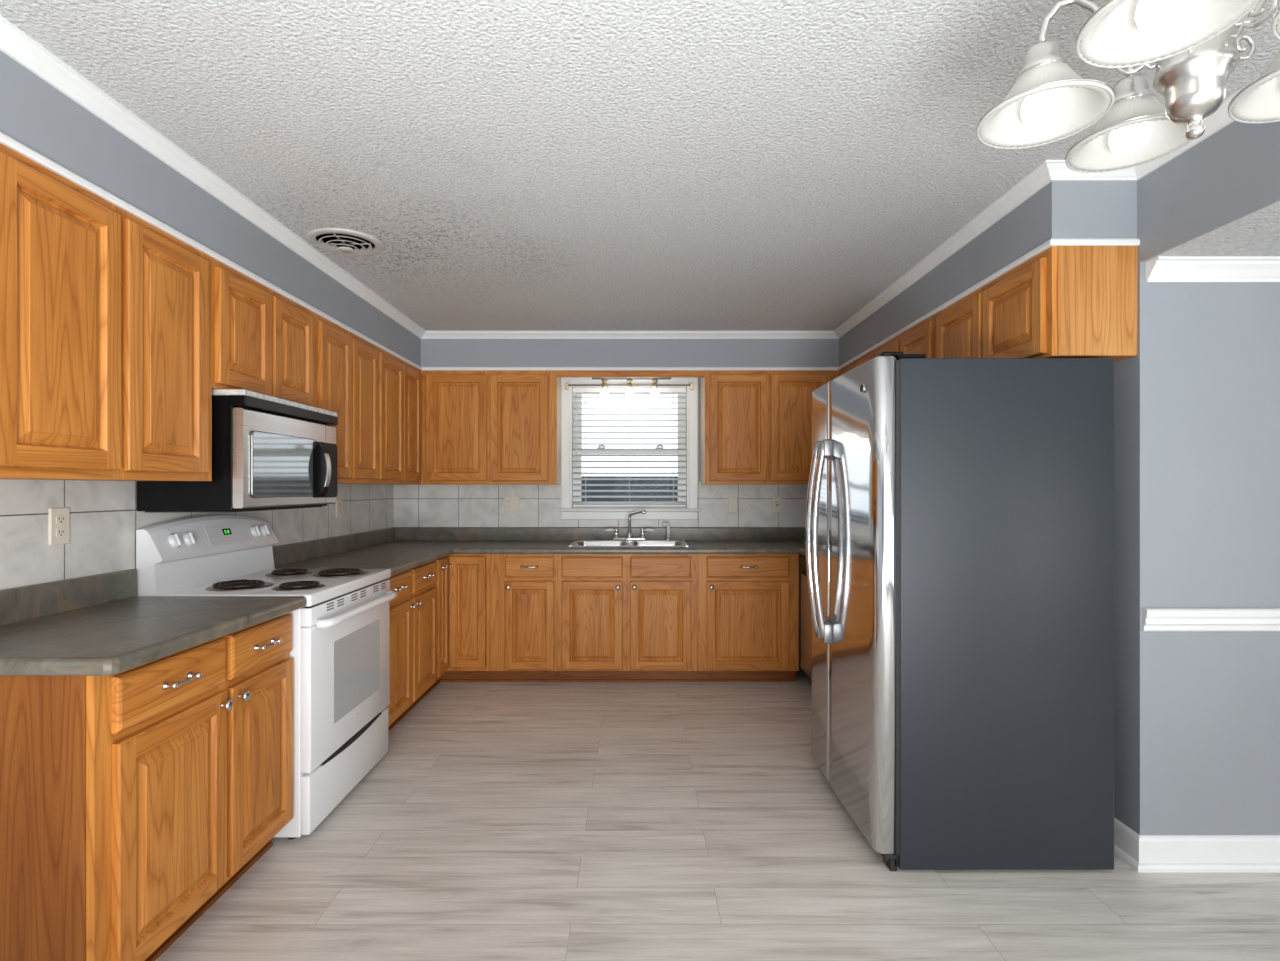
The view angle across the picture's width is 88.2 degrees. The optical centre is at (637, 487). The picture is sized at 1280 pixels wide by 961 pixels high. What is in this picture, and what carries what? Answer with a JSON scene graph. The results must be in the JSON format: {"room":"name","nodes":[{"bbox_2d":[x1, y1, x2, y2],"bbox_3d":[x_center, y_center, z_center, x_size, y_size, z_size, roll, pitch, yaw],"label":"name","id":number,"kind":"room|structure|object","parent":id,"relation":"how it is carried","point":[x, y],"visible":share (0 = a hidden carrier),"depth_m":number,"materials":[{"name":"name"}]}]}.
{"room":"kitchen","nodes":[
{"label":"kitchen","id":0,"kind":"room"},
{"bbox_2d":[0,50,1136,366],"bbox_3d":[-0.065,-0.980,1.055,3.590,0.260,7.910,0,0,0],"label":"soffit","id":1,"kind":"structure","parent":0,"point":[33,112],"depth_m":2.65,"materials":[{"name":"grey paint"}]},
{"bbox_2d":[0,15,1260,338],"bbox_3d":[0.090,-1.087,0.905,3.280,0.045,7.610,0,0,0],"label":"trim","id":2,"kind":"structure","parent":1,"relation":"attached to","point":[15,43],"depth_m":2.40,"materials":[{"name":"white wood"}]},
{"bbox_2d":[557,371,704,376],"bbox_3d":[-0.052,-0.821,4.720,1.059,0.057,0.019,0,0,0],"label":"valance","id":3,"kind":"object","parent":1,"relation":"attached to","point":[559,373],"visible":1,"depth_m":4.71,"materials":[{"name":"brown wood"}]},
{"bbox_2d":[592,377,670,396],"bbox_3d":[-0.048,-0.760,4.860,0.585,0.181,0.062,0,0,0],"label":"track light","id":4,"kind":"object","parent":1,"relation":"attached to","point":[604,392],"visible":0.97,"depth_m":4.84,"materials":[{"name":"grey metal"}]},
{"bbox_2d":[0,0,1279,330],"bbox_3d":[-0.109,-1.160,1.065,3.702,0.100,8.130,0,0,0],"label":"ceiling","id":5,"kind":"structure","parent":0,"point":[515,165],"depth_m":2.03,"materials":[{"name":"white paint"}]},
{"bbox_2d":[305,227,384,255],"bbox_3d":[-1.317,-1.091,2.975,0.326,0.039,0.326,0,0,0],"label":"ceiling vent","id":6,"kind":"object","parent":5,"relation":"in","point":[343,241],"visible":1,"depth_m":2.95,"materials":[{"name":"metal"}]},
{"bbox_2d":[976,0,1279,172],"bbox_3d":[0.813,-0.807,0.953,0.531,0.605,0.539,0,0,0],"label":"chandelier","id":7,"kind":"object","parent":5,"relation":"hanging from","point":[1194,46],"visible":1,"depth_m":0.98,"materials":[{"name":"white glass"}]},
{"bbox_2d":[155,661,1279,960],"bbox_3d":[1.270,1.360,1.065,6.460,0.100,8.130,0,0,0],"label":"floor","id":8,"kind":"structure","parent":0,"point":[498,821],"depth_m":2.25,"materials":[{"name":"wood"}]},
{"bbox_2d":[0,612,292,960],"bbox_3d":[-1.539,0.874,1.980,0.638,0.873,0.871,0,0,0],"label":"base cabinet","id":9,"kind":"object","parent":8,"relation":"on","point":[133,800],"visible":0.98,"depth_m":1.67,"materials":[{"name":"brown wood"}]},
{"bbox_2d":[0,569,305,675],"bbox_3d":[-1.532,0.365,1.969,0.638,0.139,0.892,0,0,0],"label":"countertop","id":10,"kind":"structure","parent":9,"relation":"on","point":[93,625],"depth_m":1.93,"materials":[{"name":"laminate"}]},
{"bbox_2d":[0,569,136,625],"bbox_3d":[-1.841,0.346,1.972,0.019,0.100,0.885,0,0,0],"label":"backsplash","id":11,"kind":"structure","parent":10,"relation":"on","point":[17,604],"depth_m":2.11,"materials":[{"name":"laminate"}]},
{"bbox_2d":[136,515,396,838],"bbox_3d":[-1.492,0.713,2.821,0.708,1.194,0.791,0,0,0],"label":"range","id":12,"kind":"object","parent":8,"relation":"on","point":[339,653],"visible":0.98,"depth_m":2.66,"materials":[{"name":"white metal"}]},
{"bbox_2d":[150,569,390,606],"bbox_3d":[-1.504,0.415,2.821,0.604,0.046,0.791,0,0,0],"label":"cooktop","id":13,"kind":"object","parent":12,"relation":"in","point":[320,587],"depth_m":2.67,"materials":[{"name":"white metal"}]},
{"bbox_2d":[386,561,436,730],"bbox_3d":[-1.539,0.874,3.685,0.638,0.873,0.920,0,0,0],"label":"base cabinet","id":14,"kind":"object","parent":8,"relation":"on","point":[413,613],"visible":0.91,"depth_m":3.71,"materials":[{"name":"brown wood"}]},
{"bbox_2d":[424,554,492,695],"bbox_3d":[-1.421,0.874,4.574,0.873,0.873,0.853,0,0,0],"label":"base cabinet","id":15,"kind":"object","parent":8,"relation":"on","point":[462,584],"visible":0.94,"depth_m":4.38,"materials":[{"name":"brown wood"}]},
{"bbox_2d":[272,527,805,575],"bbox_3d":[-0.065,0.365,4.071,3.572,0.139,1.861,0,0,0],"label":"countertop","id":16,"kind":"structure","parent":15,"relation":"on","point":[396,549],"depth_m":4.54,"materials":[{"name":"laminate"}]},
{"bbox_2d":[568,540,688,546],"bbox_3d":[-0.062,0.475,4.675,0.819,0.175,0.540,0,0,0],"label":"sink","id":17,"kind":"object","parent":16,"relation":"in","point":[577,543],"visible":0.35,"depth_m":4.84,"materials":[{"name":"silver metal"}]},
{"bbox_2d":[662,523,670,540],"bbox_3d":[0.212,0.322,4.884,0.076,0.132,0.041,0,0,-40],"label":"sprayer","id":18,"kind":"object","parent":17,"relation":"on","point":[667,525],"visible":1,"depth_m":4.88,"materials":[{"name":"silver metal"}]},
{"bbox_2d":[605,510,653,540],"bbox_3d":[-0.061,0.272,4.880,0.338,0.232,0.167,0,0,24],"label":"faucet","id":19,"kind":"object","parent":16,"relation":"on","point":[629,537],"visible":1,"depth_m":4.88,"materials":[{"name":"silver metal"}]},
{"bbox_2d":[490,554,558,681],"bbox_3d":[-0.759,0.874,4.673,0.449,0.873,0.654,0,0,0],"label":"base cabinet","id":20,"kind":"object","parent":8,"relation":"on","point":[523,587],"visible":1,"depth_m":4.38,"materials":[{"name":"brown wood"}]},
{"bbox_2d":[558,554,697,681],"bbox_3d":[-0.068,0.874,4.675,0.933,0.873,0.651,0,0,0],"label":"base cabinet","id":21,"kind":"object","parent":8,"relation":"on","point":[622,617],"visible":0.98,"depth_m":4.38,"materials":[{"name":"brown wood"}]},
{"bbox_2d":[697,554,798,681],"bbox_3d":[0.737,0.874,4.673,0.673,0.873,0.654,0,0,0],"label":"base cabinet","id":22,"kind":"object","parent":8,"relation":"on","point":[748,604],"visible":0.99,"depth_m":4.38,"materials":[{"name":"brown wood"}]},
{"bbox_2d":[800,555,810,678],"bbox_3d":[1.341,0.876,4.085,0.594,0.868,0.600,0,0,0],"label":"dishwasher","id":23,"kind":"object","parent":8,"relation":"on","point":[805,603],"visible":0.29,"depth_m":4.25,"materials":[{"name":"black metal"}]},
{"bbox_2d":[805,352,1113,870],"bbox_3d":[1.168,0.422,2.675,0.902,1.775,0.870,0,0,0],"label":"refrigerator","id":24,"kind":"object","parent":8,"relation":"on","point":[959,524],"visible":1,"depth_m":2.24,"materials":[{"name":"grey metal"}]},
{"bbox_2d":[698,377,800,660],"bbox_3d":[-0.065,0.100,5.070,3.590,2.420,0.120,0,0,0],"label":"wall","id":25,"kind":"structure","parent":0,"point":[698,377],"depth_m":5.01,"materials":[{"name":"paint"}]},
{"bbox_2d":[421,371,561,484],"bbox_3d":[-1.063,-0.437,4.848,0.971,0.824,0.317,0,0,0],"label":"upper cabinet","id":26,"kind":"object","parent":25,"relation":"attached to","point":[478,427],"visible":0.97,"depth_m":4.69,"materials":[{"name":"brown wood"}]},
{"bbox_2d":[504,496,518,511],"bbox_3d":[-0.956,0.120,4.994,0.116,0.120,0.016,0,0,0],"label":"outlet","id":27,"kind":"object","parent":25,"relation":"attached to","point":[511,503],"visible":1,"depth_m":5.00,"materials":[{"name":"beige plastic"}]},
{"bbox_2d":[394,481,807,526],"bbox_3d":[-0.065,0.180,5.006,3.574,0.460,0.008,0,0,0],"label":"backsplash","id":28,"kind":"structure","parent":25,"relation":"attached to","point":[414,505],"depth_m":5.00,"materials":[{"name":"tile"}]},
{"bbox_2d":[558,377,700,518],"bbox_3d":[-0.065,-0.306,5.048,1.070,1.088,0.186,0,0,0],"label":"window","id":29,"kind":"structure","parent":25,"relation":"in","point":[567,510],"depth_m":4.99,"materials":[{"name":"white plastic"}]},
{"bbox_2d":[572,387,686,506],"bbox_3d":[-0.065,-0.311,5.036,0.868,0.910,0.065,0,0,0],"label":"window blind","id":30,"kind":"object","parent":29,"relation":"attached to","point":[576,390],"visible":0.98,"depth_m":5.02,"materials":[{"name":"white plastic"}]},
{"bbox_2d":[565,383,693,389],"bbox_3d":[-0.065,-0.765,4.974,0.964,0.050,0.038,0,0,0],"label":"curtain rod","id":31,"kind":"object","parent":29,"relation":"attached to","point":[567,385],"visible":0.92,"depth_m":4.96,"materials":[{"name":"grey metal"}]},
{"bbox_2d":[728,497,737,512],"bbox_3d":[0.720,0.127,4.994,0.074,0.120,0.016,0,0,0],"label":"light switch","id":32,"kind":"object","parent":25,"relation":"attached to","point":[732,501],"visible":1,"depth_m":5.00,"materials":[{"name":"beige plastic"}]},
{"bbox_2d":[700,371,838,484],"bbox_3d":[0.954,-0.437,4.848,0.960,0.824,0.317,0,0,0],"label":"upper cabinet","id":33,"kind":"object","parent":25,"relation":"attached to","point":[755,426],"visible":0.86,"depth_m":4.69,"materials":[{"name":"brown wood"}]},
{"bbox_2d":[772,497,781,512],"bbox_3d":[1.053,0.127,4.997,0.074,0.120,0.010,0,0,0],"label":"outlet","id":34,"kind":"object","parent":25,"relation":"attached to","point":[776,501],"visible":1,"depth_m":5.00,"materials":[{"name":"beige plastic"}]},
{"bbox_2d":[775,500,778,508],"bbox_3d":[1.053,0.127,4.995,0.033,0.068,0.003,0,0,0],"label":"receptacle","id":35,"kind":"object","parent":34,"relation":"attached to","point":[776,501],"depth_m":4.99,"materials":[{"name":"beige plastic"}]},
{"bbox_2d":[1114,121,1279,834],"bbox_3d":[1.785,0.100,1.115,0.110,2.420,8.030,0,0,0],"label":"wall","id":36,"kind":"structure","parent":0,"point":[1143,381],"depth_m":2.28,"materials":[{"name":"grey paint"}]},
{"bbox_2d":[839,314,936,375],"bbox_3d":[1.571,-0.437,3.941,0.313,0.824,1.537,0,0,0],"label":"upper cabinet","id":37,"kind":"object","parent":36,"relation":"attached to","point":[920,339],"visible":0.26,"depth_m":3.40,"materials":[{"name":"brown wood"}]},
{"bbox_2d":[0,132,1139,370],"bbox_3d":[0.090,-0.851,0.905,3.280,0.025,7.610,0,0,0],"label":"trim","id":38,"kind":"structure","parent":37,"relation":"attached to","point":[7,141],"depth_m":2.63,"materials":[{"name":"white wood"}]},
{"bbox_2d":[936,246,1137,361],"bbox_3d":[1.571,-0.653,2.727,0.313,0.391,0.887,0,0,0],"label":"upper cabinet","id":39,"kind":"object","parent":36,"relation":"attached to","point":[1062,301],"visible":0.72,"depth_m":2.29,"materials":[{"name":"brown wood"}]},
{"bbox_2d":[1144,201,1279,261],"bbox_3d":[3.121,-0.820,-0.362,2.758,0.080,5.275,0,0,0],"label":"ceiling","id":40,"kind":"structure","parent":0,"point":[1257,233],"depth_m":2.07,"materials":[{"name":"white paint"}]},
{"bbox_2d":[1172,283,1279,834],"bbox_3d":[3.170,0.100,2.330,2.660,2.420,0.110,0,0,0],"label":"wall","id":41,"kind":"structure","parent":0,"point":[1226,336],"depth_m":2.27,"materials":[{"name":"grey paint"}]},
{"bbox_2d":[1114,817,1279,871],"bbox_3d":[3.051,1.253,2.624,2.697,0.114,0.752,0,0,0],"label":"baseboard","id":42,"kind":"structure","parent":41,"relation":"attached to","point":[1143,853],"depth_m":2.26,"materials":[{"name":"white wood"}]},
{"bbox_2d":[1141,608,1279,630],"bbox_3d":[3.067,0.453,2.261,2.666,0.080,0.028,0,0,0],"label":"trim","id":43,"kind":"structure","parent":41,"relation":"attached to","point":[1152,619],"depth_m":2.25,"materials":[{"name":"white wood"}]},
{"bbox_2d":[1146,256,1279,282],"bbox_3d":[3.075,-0.744,2.247,2.650,0.071,0.056,0,0,0],"label":"trim","id":44,"kind":"structure","parent":41,"relation":"attached to","point":[1160,269],"depth_m":2.25,"materials":[{"name":"white wood"}]},
{"bbox_3d":[-1.910,0.100,1.065,0.100,2.420,8.130,0,0,0],"label":"wall","id":45,"kind":"structure","parent":0,"visible":0},
{"bbox_2d":[48,507,69,545],"bbox_3d":[-1.848,0.122,2.110,0.008,0.120,0.074,0,0,0],"label":"outlet","id":46,"kind":"object","parent":45,"relation":"attached to","point":[58,517],"visible":1,"depth_m":2.10,"materials":[{"name":"beige plastic"}]},
{"bbox_2d":[56,515,64,523],"bbox_3d":[-1.845,0.101,2.110,0.002,0.028,0.033,0,0,0],"label":"receptacle","id":47,"kind":"object","parent":46,"relation":"attached to","point":[60,519],"depth_m":2.11,"materials":[{"name":"beige plastic"}]},
{"bbox_2d":[56,528,64,536],"bbox_3d":[-1.845,0.143,2.110,0.002,0.028,0.033,0,0,0],"label":"receptacle","id":48,"kind":"object","parent":46,"relation":"attached to","point":[60,532],"depth_m":2.11,"materials":[{"name":"beige plastic"}]},
{"bbox_2d":[0,143,211,480],"bbox_3d":[-1.690,-0.437,1.965,0.320,0.824,0.870,0,0,0],"label":"upper cabinet","id":49,"kind":"object","parent":45,"relation":"attached to","point":[106,314],"visible":0.96,"depth_m":1.87,"materials":[{"name":"brown wood"}]},
{"bbox_2d":[0,479,393,589],"bbox_3d":[-1.856,0.180,2.805,0.008,0.460,4.410,0,0,0],"label":"backsplash","id":50,"kind":"structure","parent":45,"relation":"attached to","point":[105,519],"depth_m":2.27,"materials":[{"name":"tile"}]},
{"bbox_2d":[212,258,316,406],"bbox_3d":[-1.690,-0.607,2.792,0.320,0.484,0.781,0,0,0],"label":"upper cabinet","id":51,"kind":"object","parent":45,"relation":"attached to","point":[264,341],"visible":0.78,"depth_m":2.69,"materials":[{"name":"brown wood"}]},
{"bbox_2d":[136,389,337,511],"bbox_3d":[-1.627,-0.137,2.805,0.448,0.455,0.754,0,0,0],"label":"microwave","id":52,"kind":"object","parent":51,"relation":"attached to","point":[269,452],"visible":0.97,"depth_m":2.53,"materials":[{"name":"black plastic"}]},
{"bbox_2d":[336,498,341,517],"bbox_3d":[-1.848,0.125,4.080,0.008,0.120,0.074,0,0,0],"label":"outlet","id":53,"kind":"object","parent":45,"relation":"attached to","point":[338,501],"visible":1,"depth_m":4.08,"materials":[{"name":"beige plastic"}]},
{"bbox_2d":[317,315,378,483],"bbox_3d":[-1.690,-0.437,3.550,0.320,0.824,0.730,0,0,0],"label":"upper cabinet","id":54,"kind":"object","parent":45,"relation":"attached to","point":[347,364],"visible":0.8,"depth_m":3.52,"materials":[{"name":"brown wood"}]},
{"bbox_2d":[377,347,420,484],"bbox_3d":[-1.690,-0.437,4.458,0.320,0.824,1.083,0,0,0],"label":"upper cabinet","id":55,"kind":"object","parent":45,"relation":"attached to","point":[399,381],"visible":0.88,"depth_m":4.23,"materials":[{"name":"brown wood"}]},
{"label":"outside","id":56,"kind":"structure","parent":0,"visible":0},
{"bbox_3d":[0.000,1.760,14.655,28.000,0.100,18.690,0,0,0],"label":"ground","id":57,"kind":"structure","parent":56,"visible":0},
{"bbox_2d":[582,476,677,500],"bbox_3d":[0.000,0.775,9.035,12.000,1.870,0.070,0,0,0],"label":"fence","id":58,"kind":"object","parent":57,"relation":"on","point":[583,481],"visible":0.06,"depth_m":9.00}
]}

